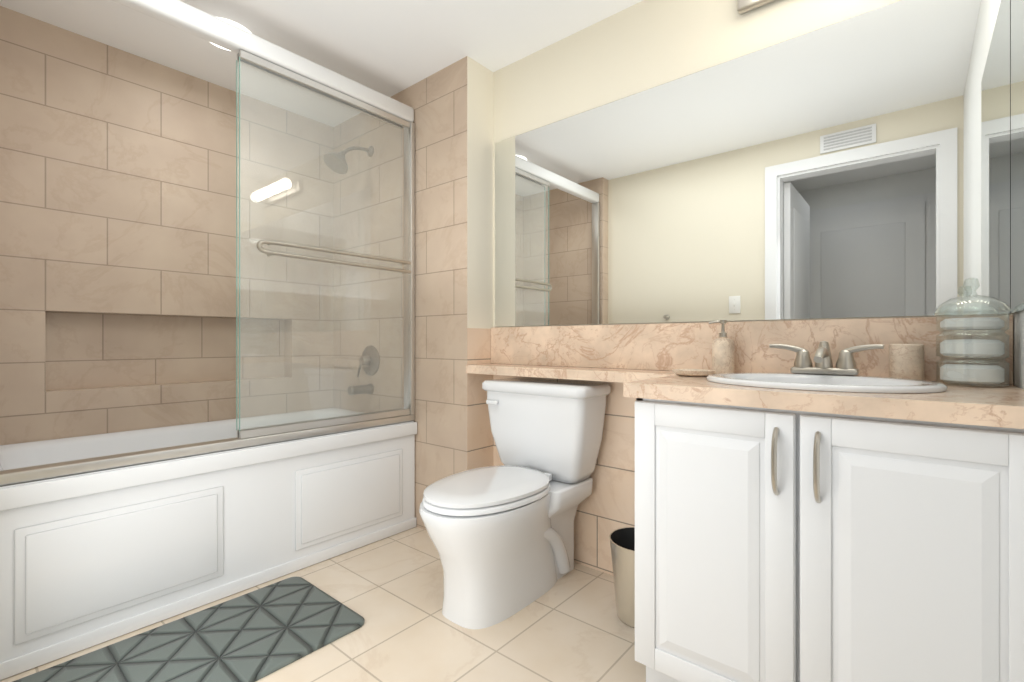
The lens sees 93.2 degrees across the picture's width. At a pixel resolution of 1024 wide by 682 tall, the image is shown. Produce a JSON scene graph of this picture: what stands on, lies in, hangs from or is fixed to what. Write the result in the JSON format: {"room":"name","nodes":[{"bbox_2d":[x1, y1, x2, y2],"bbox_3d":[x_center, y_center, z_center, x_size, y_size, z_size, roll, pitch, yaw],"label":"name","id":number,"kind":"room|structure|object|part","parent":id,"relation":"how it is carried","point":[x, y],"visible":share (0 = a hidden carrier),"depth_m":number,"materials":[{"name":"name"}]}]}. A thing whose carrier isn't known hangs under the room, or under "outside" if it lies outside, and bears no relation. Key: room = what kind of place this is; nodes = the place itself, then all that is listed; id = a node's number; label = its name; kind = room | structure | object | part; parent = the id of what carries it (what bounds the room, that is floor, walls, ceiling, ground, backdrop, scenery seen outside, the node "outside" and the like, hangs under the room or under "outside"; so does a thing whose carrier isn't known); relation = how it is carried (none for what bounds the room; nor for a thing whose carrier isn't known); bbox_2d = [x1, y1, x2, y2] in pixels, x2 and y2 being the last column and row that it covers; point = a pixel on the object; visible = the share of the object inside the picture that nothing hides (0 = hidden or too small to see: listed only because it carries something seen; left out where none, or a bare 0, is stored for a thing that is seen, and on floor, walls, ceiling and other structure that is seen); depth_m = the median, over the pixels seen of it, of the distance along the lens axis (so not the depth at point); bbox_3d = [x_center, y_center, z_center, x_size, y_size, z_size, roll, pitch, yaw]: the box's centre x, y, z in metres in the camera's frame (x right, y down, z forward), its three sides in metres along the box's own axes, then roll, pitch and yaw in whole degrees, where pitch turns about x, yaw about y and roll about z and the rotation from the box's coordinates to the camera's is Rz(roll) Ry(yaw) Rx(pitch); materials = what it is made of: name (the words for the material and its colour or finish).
{"room":"bathroom","nodes":[
{"label":"bathroom","id":0,"kind":"room"},
{"bbox_2d":[0,6,333,444],"bbox_3d":[-1.591,-0.185,2.530,0.150,2.270,1.900,0,0,40],"label":"tiled wall","id":1,"kind":"structure","parent":0,"point":[117,240],"depth_m":2.25,"materials":[{"name":"tile"}]},
{"bbox_2d":[0,0,642,126],"bbox_3d":[-0.836,-1.350,1.015,3.355,0.060,3.450,0,0,40],"label":"ceiling","id":2,"kind":"structure","parent":0,"point":[389,48],"depth_m":2.07,"materials":[{"name":"white paint"}]},
{"bbox_2d":[210,17,251,50],"bbox_3d":[-1.222,-1.294,2.076,0.210,0.049,0.210,0,0,40],"label":"light","id":3,"kind":"object","parent":2,"relation":"attached to","point":[235,24],"visible":0.04,"depth_m":2.02,"materials":[{"name":"white"}]},
{"bbox_2d":[0,527,645,681],"bbox_3d":[-0.836,0.980,1.015,3.355,0.060,3.450,0,0,40],"label":"floor","id":4,"kind":"structure","parent":0,"point":[570,626],"depth_m":1.57,"materials":[{"name":"tile"}]},
{"bbox_2d":[13,577,364,681],"bbox_3d":[-0.948,0.942,1.461,0.500,0.012,0.860,0,0,40],"label":"bath mat","id":5,"kind":"object","parent":4,"relation":"on","point":[255,635],"visible":0.98,"depth_m":1.50,"materials":[{"name":"grey fabric"}]},
{"bbox_2d":[0,408,416,679],"bbox_3d":[-1.281,0.680,2.146,0.813,0.540,1.524,0,0,40],"label":"bathtub","id":6,"kind":"object","parent":4,"relation":"on","point":[90,559],"visible":0.96,"depth_m":1.72,"materials":[{"name":"white ceramic"}]},
{"bbox_3d":[-1.239,0.700,1.582,0.006,0.330,0.540,0,0,40],"label":"panel","id":7,"kind":"part","parent":6,"relation":"part of","materials":[{"name":"white plastic"}]},
{"bbox_3d":[-1.235,0.700,1.578,0.006,0.286,0.496,0,0,40],"label":"panel","id":8,"kind":"part","parent":6,"relation":"part of","materials":[{"name":"white plastic"}]},
{"bbox_2d":[0,0,414,485],"bbox_3d":[-0.990,-0.394,1.901,0.110,1.603,1.522,0,0,40],"label":"shower door","id":9,"kind":"structure","parent":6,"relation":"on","point":[255,52],"depth_m":2.05,"materials":[{"name":"clear glass"}]},
{"bbox_3d":[-0.952,-0.343,1.915,0.052,0.011,0.012,0,0,40],"label":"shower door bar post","id":10,"kind":"part","parent":9,"relation":"part of","materials":[{"name":"silver metal"}]},
{"label":"shower door glass","id":11,"kind":"part","parent":9,"relation":"part of","materials":[{"name":"clear glass"}]},
{"bbox_3d":[-0.812,-1.099,2.174,0.012,0.027,0.783,0,0,40],"label":"shower door glass","id":12,"kind":"part","parent":9,"relation":"part of","materials":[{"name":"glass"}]},
{"label":"shower door glass","id":13,"kind":"part","parent":9,"relation":"part of","materials":[{"name":"clear glass"}]},
{"bbox_3d":[-0.782,-1.099,2.159,0.012,0.027,0.803,0,0,40],"label":"shower door glass","id":14,"kind":"part","parent":9,"relation":"part of","materials":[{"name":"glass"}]},
{"bbox_3d":[-0.719,0.700,2.202,0.006,0.330,0.540,0,0,40],"label":"panel","id":15,"kind":"part","parent":6,"relation":"part of","materials":[{"name":"white plastic"}]},
{"bbox_3d":[-0.714,0.700,2.198,0.006,0.286,0.496,0,0,40],"label":"panel","id":16,"kind":"part","parent":6,"relation":"part of","materials":[{"name":"white plastic"}]},
{"bbox_2d":[419,378,610,628],"bbox_3d":[-0.026,0.561,1.835,0.524,0.778,0.732,0,0,40],"label":"toilet","id":17,"kind":"object","parent":4,"relation":"on","point":[502,537],"visible":1,"depth_m":1.78,"materials":[{"name":"white ceramic"}]},
{"bbox_3d":[-0.088,0.546,1.762,0.370,0.021,0.516,0,0,40],"label":"seat","id":18,"kind":"part","parent":17,"relation":"part of","materials":[{"name":"white plastic"}]},
{"bbox_3d":[-0.088,0.519,1.762,0.364,0.027,0.511,0,0,40],"label":"lid","id":19,"kind":"part","parent":17,"relation":"part of","materials":[{"name":"white ceramic"}]},
{"bbox_3d":[-0.065,0.754,1.789,0.366,0.391,0.612,0,0,40],"label":"bowl","id":20,"kind":"part","parent":17,"relation":"part of","materials":[{"name":"white ceramic"}]},
{"bbox_3d":[-0.085,0.260,2.054,0.060,0.018,0.013,0,0,40],"label":"lever","id":21,"kind":"part","parent":17,"relation":"part of","materials":[{"name":"silver metal"}]},
{"bbox_3d":[0.134,0.386,2.026,0.496,0.341,0.210,0,0,40],"label":"tank","id":22,"kind":"part","parent":17,"relation":"part of","materials":[{"name":"white ceramic"}]},
{"bbox_2d":[609,527,634,627],"bbox_3d":[0.447,0.815,1.668,0.220,0.266,0.220,0,0,40],"label":"trash bin","id":23,"kind":"object","parent":4,"relation":"on","point":[622,542],"visible":0.4,"depth_m":1.62,"materials":[{"name":"silver metal"}]},
{"bbox_2d":[623,391,1023,681],"bbox_3d":[0.784,0.548,1.245,0.762,0.798,0.606,0,0,40],"label":"bathroom vanity","id":24,"kind":"object","parent":4,"relation":"on","point":[824,501],"depth_m":1.00,"materials":[{"name":"white wood"}]},
{"bbox_3d":[0.346,0.501,1.261,0.056,0.683,0.005,0,0,40],"label":"door","id":25,"kind":"part","parent":24,"relation":"part of","materials":[{"name":"white wood"}]},
{"bbox_3d":[0.464,0.501,1.160,0.232,0.547,0.008,0,0,40],"label":"door panel","id":26,"kind":"part","parent":24,"relation":"part of","materials":[{"name":"white wood"}]},
{"bbox_3d":[0.465,0.188,1.161,0.256,0.056,0.005,0,0,40],"label":"door","id":27,"kind":"part","parent":24,"relation":"part of","materials":[{"name":"white wood"}]},
{"bbox_3d":[0.465,0.815,1.161,0.256,0.056,0.005,0,0,40],"label":"door","id":28,"kind":"part","parent":24,"relation":"part of","materials":[{"name":"white wood"}]},
{"bbox_3d":[0.473,0.501,1.170,0.372,0.687,0.018,0,0,40],"label":"door","id":29,"kind":"part","parent":24,"relation":"part of","materials":[{"name":"white wood"}]},
{"bbox_3d":[0.571,0.263,1.051,0.012,0.149,0.033,0,0,40],"label":"handle","id":30,"kind":"part","parent":24,"relation":"part of","materials":[{"name":"silver metal"}]},
{"bbox_3d":[0.585,0.501,1.060,0.056,0.683,0.005,0,0,40],"label":"door","id":31,"kind":"part","parent":24,"relation":"part of","materials":[{"name":"white wood"}]},
{"bbox_3d":[0.637,0.501,1.017,0.056,0.683,0.005,0,0,40],"label":"door","id":32,"kind":"part","parent":24,"relation":"part of","materials":[{"name":"white wood"}]},
{"bbox_3d":[0.630,0.263,1.001,0.012,0.149,0.033,0,0,40],"label":"handle","id":33,"kind":"part","parent":24,"relation":"part of","materials":[{"name":"silver metal"}]},
{"bbox_2d":[622,371,1023,422],"bbox_3d":[0.784,0.129,1.259,0.783,0.038,0.587,0,0,40],"label":"countertop","id":34,"kind":"structure","parent":24,"relation":"on","point":[926,396],"depth_m":1.05,"materials":[{"name":"beige stone"}]},
{"bbox_2d":[466,363,699,386],"bbox_3d":[0.230,0.129,1.984,0.996,0.038,0.189,0,0,40],"label":"shelf","id":35,"kind":"object","parent":34,"relation":"attached to","point":[621,373],"depth_m":1.91,"materials":[{"name":"stone"}]},
{"bbox_2d":[672,369,714,376],"bbox_3d":[0.567,0.100,1.515,0.132,0.019,0.092,0,0,40],"label":"soap dish","id":36,"kind":"object","parent":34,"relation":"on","point":[694,372],"visible":0.96,"depth_m":1.48,"materials":[{"name":"stone"}]},
{"bbox_2d":[709,320,733,373],"bbox_3d":[0.695,0.019,1.603,0.074,0.180,0.068,0,0,40],"label":"soap dispenser","id":37,"kind":"object","parent":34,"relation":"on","point":[722,353],"visible":0.92,"depth_m":1.58,"materials":[{"name":"stone"}]},
{"bbox_2d":[769,340,884,375],"bbox_3d":[0.867,0.048,1.356,0.276,0.096,0.136,0,0,40],"label":"faucet","id":38,"kind":"object","parent":34,"relation":"on","point":[845,364],"depth_m":1.37,"materials":[{"name":"silver metal"}]},
{"bbox_2d":[889,344,923,379],"bbox_3d":[1.061,0.059,1.303,0.074,0.101,0.074,0,0,40],"label":"tumbler","id":39,"kind":"object","parent":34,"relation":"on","point":[906,361],"visible":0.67,"depth_m":1.27,"materials":[{"name":"stone"}]},
{"bbox_2d":[934,278,1010,386],"bbox_3d":[1.137,-0.024,1.200,0.138,0.266,0.138,0,0,40],"label":"glass jars","id":40,"kind":"object","parent":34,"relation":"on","point":[974,375],"visible":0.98,"depth_m":1.17,"materials":[{"name":"clear glass"}]},
{"bbox_3d":[0.764,0.501,0.925,0.372,0.687,0.018,0,0,40],"label":"door","id":41,"kind":"part","parent":24,"relation":"part of","materials":[{"name":"white wood"}]},
{"bbox_3d":[0.756,0.501,0.915,0.232,0.547,0.008,0,0,40],"label":"door panel","id":42,"kind":"part","parent":24,"relation":"part of","materials":[{"name":"white wood"}]},
{"bbox_3d":[0.757,0.188,0.916,0.256,0.056,0.005,0,0,40],"label":"door","id":43,"kind":"part","parent":24,"relation":"part of","materials":[{"name":"white wood"}]},
{"bbox_3d":[0.877,0.501,0.816,0.056,0.683,0.005,0,0,40],"label":"door","id":44,"kind":"part","parent":24,"relation":"part of","materials":[{"name":"white wood"}]},
{"bbox_2d":[334,56,492,530],"bbox_3d":[-0.565,-0.185,2.726,1.170,2.270,0.280,0,0,40],"label":"tiled wall","id":45,"kind":"structure","parent":0,"point":[451,105],"depth_m":2.38,"materials":[{"name":"tile"}]},
{"bbox_2d":[323,146,379,394],"bbox_3d":[-0.885,-0.400,2.632,0.170,1.400,0.274,0,0,40],"label":"shower fixture","id":46,"kind":"object","parent":45,"relation":"attached to","point":[372,353],"depth_m":2.68,"materials":[{"name":"silver metal"}]},
{"bbox_2d":[491,315,1012,382],"bbox_3d":[0.585,0.022,1.798,1.780,0.174,0.020,0,0,40],"label":"backsplash","id":47,"kind":"structure","parent":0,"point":[856,348],"depth_m":1.60,"materials":[{"name":"beige stone"}]},
{"bbox_2d":[493,0,1012,575],"bbox_3d":[0.623,-0.185,1.843,1.785,2.270,0.106,0,0,40],"label":"wall","id":48,"kind":"structure","parent":0,"point":[857,166],"depth_m":1.64,"materials":[{"name":"beige paint"}]},
{"bbox_2d":[737,0,775,14],"bbox_3d":[0.958,-1.160,1.407,0.600,0.110,0.141,0,0,40],"label":"sconce","id":49,"kind":"object","parent":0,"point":[744,6],"visible":1,"depth_m":1.61,"materials":[{"name":"silver metal"}]},
{"bbox_2d":[1013,310,1023,389],"bbox_3d":[0.302,-0.185,-0.005,0.100,2.270,3.350,0,0,40],"label":"wall","id":50,"kind":"structure","parent":0,"point":[1018,349],"depth_m":1.17,"materials":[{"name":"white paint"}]},
{"bbox_2d":[1011,0,1023,312],"bbox_3d":[1.029,-0.517,0.944,0.005,0.895,0.738,0,0,40],"label":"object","id":51,"kind":"structure","parent":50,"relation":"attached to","point":[1017,155],"depth_m":1.14,"materials":[{"name":"silver metal"}]}
]}

